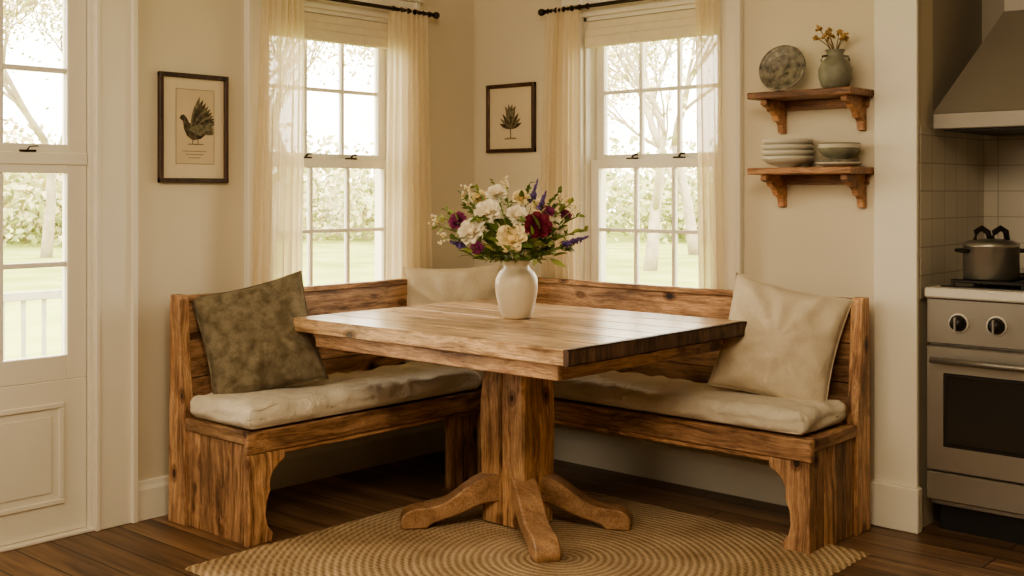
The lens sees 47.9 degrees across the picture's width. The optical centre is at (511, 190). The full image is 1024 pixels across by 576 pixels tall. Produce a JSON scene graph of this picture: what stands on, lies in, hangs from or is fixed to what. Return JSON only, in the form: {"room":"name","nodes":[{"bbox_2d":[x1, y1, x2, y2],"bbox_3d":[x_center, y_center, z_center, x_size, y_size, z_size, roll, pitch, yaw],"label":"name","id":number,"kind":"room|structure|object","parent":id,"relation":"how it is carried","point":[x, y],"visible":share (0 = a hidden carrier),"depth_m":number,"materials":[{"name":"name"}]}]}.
{"room":"kitchen breakfast nook","nodes":[
{"label":"kitchen breakfast nook","id":0,"kind":"room"},
{"bbox_2d":[138,0,473,480],"bbox_3d":[-2.203,-0.090,3.673,0.150,2.700,6.150,0,0,42],"label":"wall","id":1,"kind":"structure","parent":0,"point":[191,235],"depth_m":4.63,"materials":[{"name":"paint"}]},
{"bbox_2d":[0,0,86,546],"bbox_3d":[-1.885,0.214,3.968,0.057,2.068,0.875,0,0,42],"label":"door","id":2,"kind":"structure","parent":1,"relation":"in","point":[43,398],"depth_m":4.20,"materials":[{"name":"paint"}]},
{"bbox_2d":[0,527,93,552],"bbox_3d":[-1.910,1.254,3.991,0.160,0.011,0.915,0,0,42],"label":"trim","id":3,"kind":"structure","parent":1,"relation":"attached to","point":[85,529],"depth_m":4.14,"materials":[{"name":"paint"}]},
{"bbox_2d":[86,0,137,530],"bbox_3d":[-1.897,0.120,3.979,0.195,2.280,1.255,0,0,42],"label":"trim","id":4,"kind":"structure","parent":1,"relation":"attached to","point":[111,25],"depth_m":4.31,"materials":[{"name":"paint"}]},
{"bbox_2d":[157,71,228,182],"bbox_3d":[-1.265,-0.249,4.586,0.021,0.432,0.313,0,0,42],"label":"framed bird print","id":5,"kind":"object","parent":1,"relation":"attached to","point":[192,109],"visible":1,"depth_m":4.58,"materials":[{"name":"beige paper"}]},
{"bbox_2d":[138,420,444,520],"bbox_3d":[-0.815,1.185,5.087,0.020,0.150,1.850,0,0,42],"label":"baseboard","id":6,"kind":"structure","parent":1,"relation":"attached to","point":[328,460],"depth_m":5.12,"materials":[{"name":"paint"}]},
{"bbox_2d":[244,0,422,287],"bbox_3d":[-0.823,-0.147,5.168,0.200,1.555,0.990,0,0,42],"label":"trim","id":7,"kind":"structure","parent":1,"relation":"attached to","point":[252,8],"depth_m":4.79,"materials":[{"name":"paint"}]},
{"bbox_2d":[303,40,386,285],"bbox_3d":[-0.836,-0.131,5.180,0.075,1.300,0.722,0,0,42],"label":"window","id":8,"kind":"structure","parent":1,"relation":"in","point":[340,160],"depth_m":5.26,"materials":[{"name":"paint"}]},
{"bbox_2d":[304,12,387,49],"bbox_3d":[-0.789,-0.720,5.138,0.048,0.120,0.720,0,0,42],"label":"roman shade","id":9,"kind":"object","parent":1,"relation":"attached to","point":[317,27],"visible":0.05,"depth_m":5.16,"materials":[{"name":"fabric"}]},
{"bbox_2d":[328,0,439,18],"bbox_3d":[-0.755,-0.835,5.107,0.114,0.040,1.126,0,0,42],"label":"curtain rod","id":10,"kind":"object","parent":1,"relation":"attached to","point":[435,15],"visible":0.82,"depth_m":5.25,"materials":[{"name":"brown metal"}]},
{"bbox_2d":[252,0,303,285],"bbox_3d":[-0.985,-0.052,4.793,0.045,1.595,0.291,0,0,42],"label":"curtain","id":11,"kind":"object","parent":10,"relation":"hanging from","point":[279,178],"visible":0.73,"depth_m":4.81,"materials":[{"name":"fabric"}]},
{"bbox_2d":[386,5,432,279],"bbox_3d":[-0.477,-0.052,5.357,0.043,1.595,0.320,0,0,42],"label":"curtain","id":12,"kind":"object","parent":10,"relation":"hanging from","point":[408,166],"visible":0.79,"depth_m":5.35,"materials":[{"name":"fabric"}]},
{"bbox_2d":[0,450,1023,575],"bbox_3d":[0.100,1.320,1.935,5.900,0.120,6.950,0,0,42],"label":"floor","id":13,"kind":"structure","parent":0,"point":[157,546],"depth_m":4.27,"materials":[{"name":"brown wood"}]},
{"bbox_2d":[169,277,869,553],"bbox_3d":[0.011,0.828,4.350,2.045,0.865,1.690,0,0,42],"label":"bench","id":14,"kind":"object","parent":13,"relation":"on","point":[220,474],"visible":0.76,"depth_m":4.32,"materials":[{"name":"brown wood"}]},
{"bbox_2d":[190,361,481,429],"bbox_3d":[-0.670,0.802,4.644,0.410,0.100,1.217,0,0,42],"label":"bench cushion","id":15,"kind":"object","parent":14,"relation":"on","point":[341,393],"visible":0.98,"depth_m":4.42,"materials":[{"name":"fabric"}]},
{"bbox_2d":[192,270,328,393],"bbox_3d":[-0.975,0.567,4.448,0.493,0.508,0.261,0,0,-27],"label":"throw pillow","id":16,"kind":"object","parent":15,"relation":"on","point":[251,341],"visible":0.97,"depth_m":4.38,"materials":[{"name":"fabric"}]},
{"bbox_2d":[435,364,845,434],"bbox_3d":[0.415,0.803,4.731,1.904,0.098,0.357,0,0,42],"label":"bench cushion","id":17,"kind":"object","parent":14,"relation":"on","point":[683,398],"visible":0.54,"depth_m":4.30,"materials":[{"name":"fabric"}]},
{"bbox_2d":[403,263,501,363],"bbox_3d":[-0.265,0.564,5.250,0.471,0.463,0.206,0,0,-1],"label":"throw pillow","id":18,"kind":"object","parent":17,"relation":"on","point":[424,286],"visible":0.38,"depth_m":5.22,"materials":[{"name":"fabric"}]},
{"bbox_2d":[707,272,853,401],"bbox_3d":[1.002,0.568,4.318,0.527,0.514,0.238,0,0,21],"label":"throw pillow","id":19,"kind":"object","parent":17,"relation":"on","point":[788,347],"visible":0.91,"depth_m":4.24,"materials":[{"name":"fabric"}]},
{"bbox_2d":[185,488,870,575],"bbox_3d":[0.072,1.253,3.915,1.647,0.010,1.697,0,0,42],"label":"jute rug","id":20,"kind":"object","parent":13,"relation":"on","point":[659,541],"visible":0.72,"depth_m":3.99,"materials":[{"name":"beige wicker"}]},
{"bbox_2d":[294,298,746,562],"bbox_3d":[0.021,0.866,4.360,1.367,0.762,1.063,0,0,42],"label":"pedestal dining table","id":21,"kind":"object","parent":20,"relation":"on","point":[517,486],"visible":1,"depth_m":4.23,"materials":[{"name":"brown wood"}]},
{"bbox_2d":[495,259,537,318],"bbox_3d":[0.017,0.373,4.398,0.164,0.222,0.164,0,0,42],"label":"ceramic vase","id":22,"kind":"object","parent":21,"relation":"on","point":[516,284],"visible":0.87,"depth_m":4.34,"materials":[{"name":"white ceramic"}]},
{"bbox_2d":[428,175,588,267],"bbox_3d":[-0.013,0.123,4.378,0.548,0.366,0.470,0,0,-29],"label":"flower bouquet","id":23,"kind":"object","parent":22,"relation":"in","point":[511,236],"visible":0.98,"depth_m":4.32,"materials":[{"name":"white plant"}]},
{"bbox_2d":[925,273,1023,544],"bbox_3d":[2.003,0.793,4.220,0.766,0.934,0.687,0,0,42],"label":"range","id":24,"kind":"object","parent":13,"relation":"on","point":[975,350],"visible":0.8,"depth_m":4.15,"materials":[{"name":"silver metal"}]},
{"bbox_2d":[954,225,1023,280],"bbox_3d":[1.770,0.226,4.260,0.226,0.198,0.212,0,0,42],"label":"cooking pot","id":25,"kind":"object","parent":24,"relation":"on","point":[990,258],"visible":1,"depth_m":4.18,"materials":[{"name":"silver metal"}]},
{"bbox_2d":[474,0,1023,527],"bbox_3d":[2.158,-0.090,4.220,5.600,2.700,0.800,0,0,42],"label":"wall","id":26,"kind":"structure","parent":0,"point":[821,243],"depth_m":4.59,"materials":[{"name":"paint"}]},
{"bbox_2d":[486,82,535,152],"bbox_3d":[-0.007,-0.355,5.615,0.315,0.334,0.021,0,0,42],"label":"framed botanical print","id":27,"kind":"object","parent":26,"relation":"attached to","point":[510,108],"visible":1,"depth_m":5.61,"materials":[{"name":"beige paper"}]},
{"bbox_2d":[538,0,643,15],"bbox_3d":[0.558,-0.835,5.066,1.094,0.040,0.116,0,0,42],"label":"curtain rod","id":28,"kind":"object","parent":26,"relation":"attached to","point":[541,12],"visible":0.88,"depth_m":5.21,"materials":[{"name":"brown metal"}]},
{"bbox_2d":[540,4,579,279],"bbox_3d":[0.214,-0.052,5.322,0.249,1.595,0.042,0,0,42],"label":"curtain","id":29,"kind":"object","parent":28,"relation":"hanging from","point":[560,133],"visible":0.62,"depth_m":5.30,"materials":[{"name":"fabric"}]},
{"bbox_2d":[695,0,723,288],"bbox_3d":[0.811,-0.052,4.783,0.137,1.595,0.044,0,0,42],"label":"curtain","id":30,"kind":"object","parent":28,"relation":"hanging from","point":[707,12],"visible":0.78,"depth_m":4.78,"materials":[{"name":"fabric"}]},
{"bbox_2d":[585,8,694,47],"bbox_3d":[0.607,-0.720,5.083,0.700,0.120,0.048,0,0,42],"label":"roman shade","id":31,"kind":"object","parent":26,"relation":"attached to","point":[679,24],"visible":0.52,"depth_m":5.09,"materials":[{"name":"fabric"}]},
{"bbox_2d":[591,38,697,285],"bbox_3d":[0.650,-0.131,5.130,0.702,1.300,0.075,0,0,42],"label":"window","id":32,"kind":"structure","parent":26,"relation":"in","point":[636,161],"depth_m":5.21,"materials":[{"name":"paint"}]},
{"bbox_2d":[561,0,743,289],"bbox_3d":[0.638,-0.147,5.117,0.970,1.555,0.200,0,0,42],"label":"trim","id":33,"kind":"structure","parent":26,"relation":"attached to","point":[731,11],"depth_m":4.80,"materials":[{"name":"paint"}]},
{"bbox_2d":[554,426,787,505],"bbox_3d":[0.585,1.185,5.085,2.105,0.150,0.020,0,0,42],"label":"baseboard","id":34,"kind":"structure","parent":26,"relation":"attached to","point":[706,471],"depth_m":4.98,"materials":[{"name":"paint"}]},
{"bbox_2d":[747,86,873,133],"bbox_3d":[1.149,-0.307,4.455,0.437,0.156,0.199,0,0,42],"label":"wall shelf","id":35,"kind":"object","parent":26,"relation":"attached to","point":[777,103],"visible":1,"depth_m":4.45,"materials":[{"name":"brown wood"}]},
{"bbox_2d":[759,45,805,90],"bbox_3d":[1.062,-0.483,4.531,0.191,0.185,0.059,0,0,33],"label":"decorative plate","id":36,"kind":"object","parent":35,"relation":"on","point":[781,68],"visible":1,"depth_m":4.54,"materials":[{"name":"ceramic"}]},
{"bbox_2d":[818,49,851,87],"bbox_3d":[1.226,-0.461,4.373,0.126,0.149,0.126,0,0,42],"label":"jug","id":37,"kind":"object","parent":35,"relation":"on","point":[835,70],"visible":0.9,"depth_m":4.33,"materials":[{"name":"green ceramic"}]},
{"bbox_2d":[812,25,848,48],"bbox_3d":[1.206,-0.571,4.372,0.143,0.124,0.056,0,0,-1],"label":"dried flowers","id":38,"kind":"object","parent":37,"relation":"on","point":[828,32],"visible":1,"depth_m":4.37,"materials":[{"name":"yellow plant"}]},
{"bbox_2d":[747,167,873,207],"bbox_3d":[1.149,-0.012,4.455,0.437,0.156,0.199,0,0,42],"label":"wall shelf","id":39,"kind":"object","parent":26,"relation":"attached to","point":[856,178],"visible":1,"depth_m":4.46,"materials":[{"name":"brown wood"}]},
{"bbox_2d":[761,138,814,167],"bbox_3d":[1.080,-0.146,4.518,0.204,0.111,0.204,0,0,42],"label":"stacked bowls","id":40,"kind":"object","parent":39,"relation":"on","point":[781,152],"visible":0.96,"depth_m":4.44,"materials":[{"name":"white ceramic"}]},
{"bbox_2d":[815,142,863,166],"bbox_3d":[1.240,-0.137,4.374,0.180,0.091,0.180,0,0,42],"label":"bowl","id":41,"kind":"object","parent":39,"relation":"on","point":[838,153],"visible":0.99,"depth_m":4.32,"materials":[{"name":"white ceramic"}]},
{"bbox_2d":[870,0,921,533],"bbox_3d":[1.431,-0.090,4.306,0.193,2.700,0.045,0,0,42],"label":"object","id":42,"kind":"structure","parent":26,"relation":"attached to","point":[895,491],"depth_m":4.30,"materials":[{"name":"paint"}]},
{"bbox_2d":[933,0,1023,135],"bbox_3d":[2.049,-0.832,4.271,0.760,1.215,0.580,0,0,42],"label":"range hood","id":43,"kind":"object","parent":26,"relation":"attached to","point":[987,97],"visible":1,"depth_m":4.26,"materials":[{"name":"metal"}]},
{"label":"outside","id":44,"kind":"structure","parent":0,"visible":0},
{"bbox_2d":[3,214,698,359],"bbox_3d":[-1.301,1.610,26.980,90.000,0.001,90.000,0,0,42],"label":"lawn","id":45,"kind":"structure","parent":44,"point":[328,255],"depth_m":22.78,"materials":[{"name":"green plant"}]},
{"bbox_2d":[3,0,61,257],"bbox_3d":[-11.403,-2.700,26.819,8.753,8.741,6.056,0,0,-19],"label":"tree","id":46,"kind":"object","parent":45,"relation":"on","point":[47,243],"visible":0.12,"depth_m":27.27,"materials":[{"name":"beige plant"}]},
{"bbox_2d":[3,289,61,359],"bbox_3d":[-3.938,1.120,7.388,0.090,1.000,3.840,0,0,42],"label":"porch railing","id":47,"kind":"object","parent":45,"relation":"on","point":[42,295],"visible":0.12,"depth_m":8.00,"materials":[{"name":"paint"}]},
{"bbox_2d":[3,0,61,71],"bbox_3d":[-11.213,-2.798,23.744,6.608,8.956,6.291,0,0,16],"label":"tree","id":48,"kind":"object","parent":45,"relation":"on","point":[11,11],"visible":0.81,"depth_m":23.64,"materials":[{"name":"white plant"}]},
{"bbox_2d":[307,40,346,96],"bbox_3d":[-5.691,-2.009,23.787,5.451,7.391,4.827,0,0,42],"label":"tree","id":49,"kind":"object","parent":45,"relation":"on","point":[320,45],"visible":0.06,"depth_m":24.45,"materials":[{"name":"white plant"}]},
{"bbox_2d":[307,40,373,85],"bbox_3d":[-5.724,-2.754,27.803,7.634,8.899,6.901,0,0,42],"label":"tree","id":50,"kind":"object","parent":45,"relation":"on","point":[316,42],"visible":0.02,"depth_m":26.34,"materials":[{"name":"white plant"}]},
{"bbox_2d":[3,117,697,245],"bbox_3d":[0.953,-0.315,37.291,53.727,4.350,21.699,0,0,3],"label":"treeline","id":51,"kind":"object","parent":45,"relation":"on","point":[23,197],"visible":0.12,"depth_m":36.35,"materials":[{"name":"green plant"}]},
{"bbox_2d":[311,42,684,149],"bbox_3d":[-0.582,-1.972,25.607,7.324,7.309,7.534,0,0,39],"label":"tree","id":52,"kind":"object","parent":45,"relation":"on","point":[613,77],"visible":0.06,"depth_m":25.77,"materials":[{"name":"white plant"}]},
{"bbox_2d":[608,37,696,270],"bbox_3d":[2.018,-1.958,23.381,5.081,7.266,6.334,0,0,21],"label":"tree","id":53,"kind":"object","parent":45,"relation":"on","point":[660,135],"visible":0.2,"depth_m":22.90,"materials":[{"name":"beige plant"}]},
{"bbox_2d":[608,38,697,254],"bbox_3d":[4.356,-2.893,28.562,8.832,9.148,6.526,0,0,42],"label":"tree","id":54,"kind":"object","parent":45,"relation":"on","point":[683,188],"visible":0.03,"depth_m":29.01,"materials":[{"name":"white plant"}]}
]}

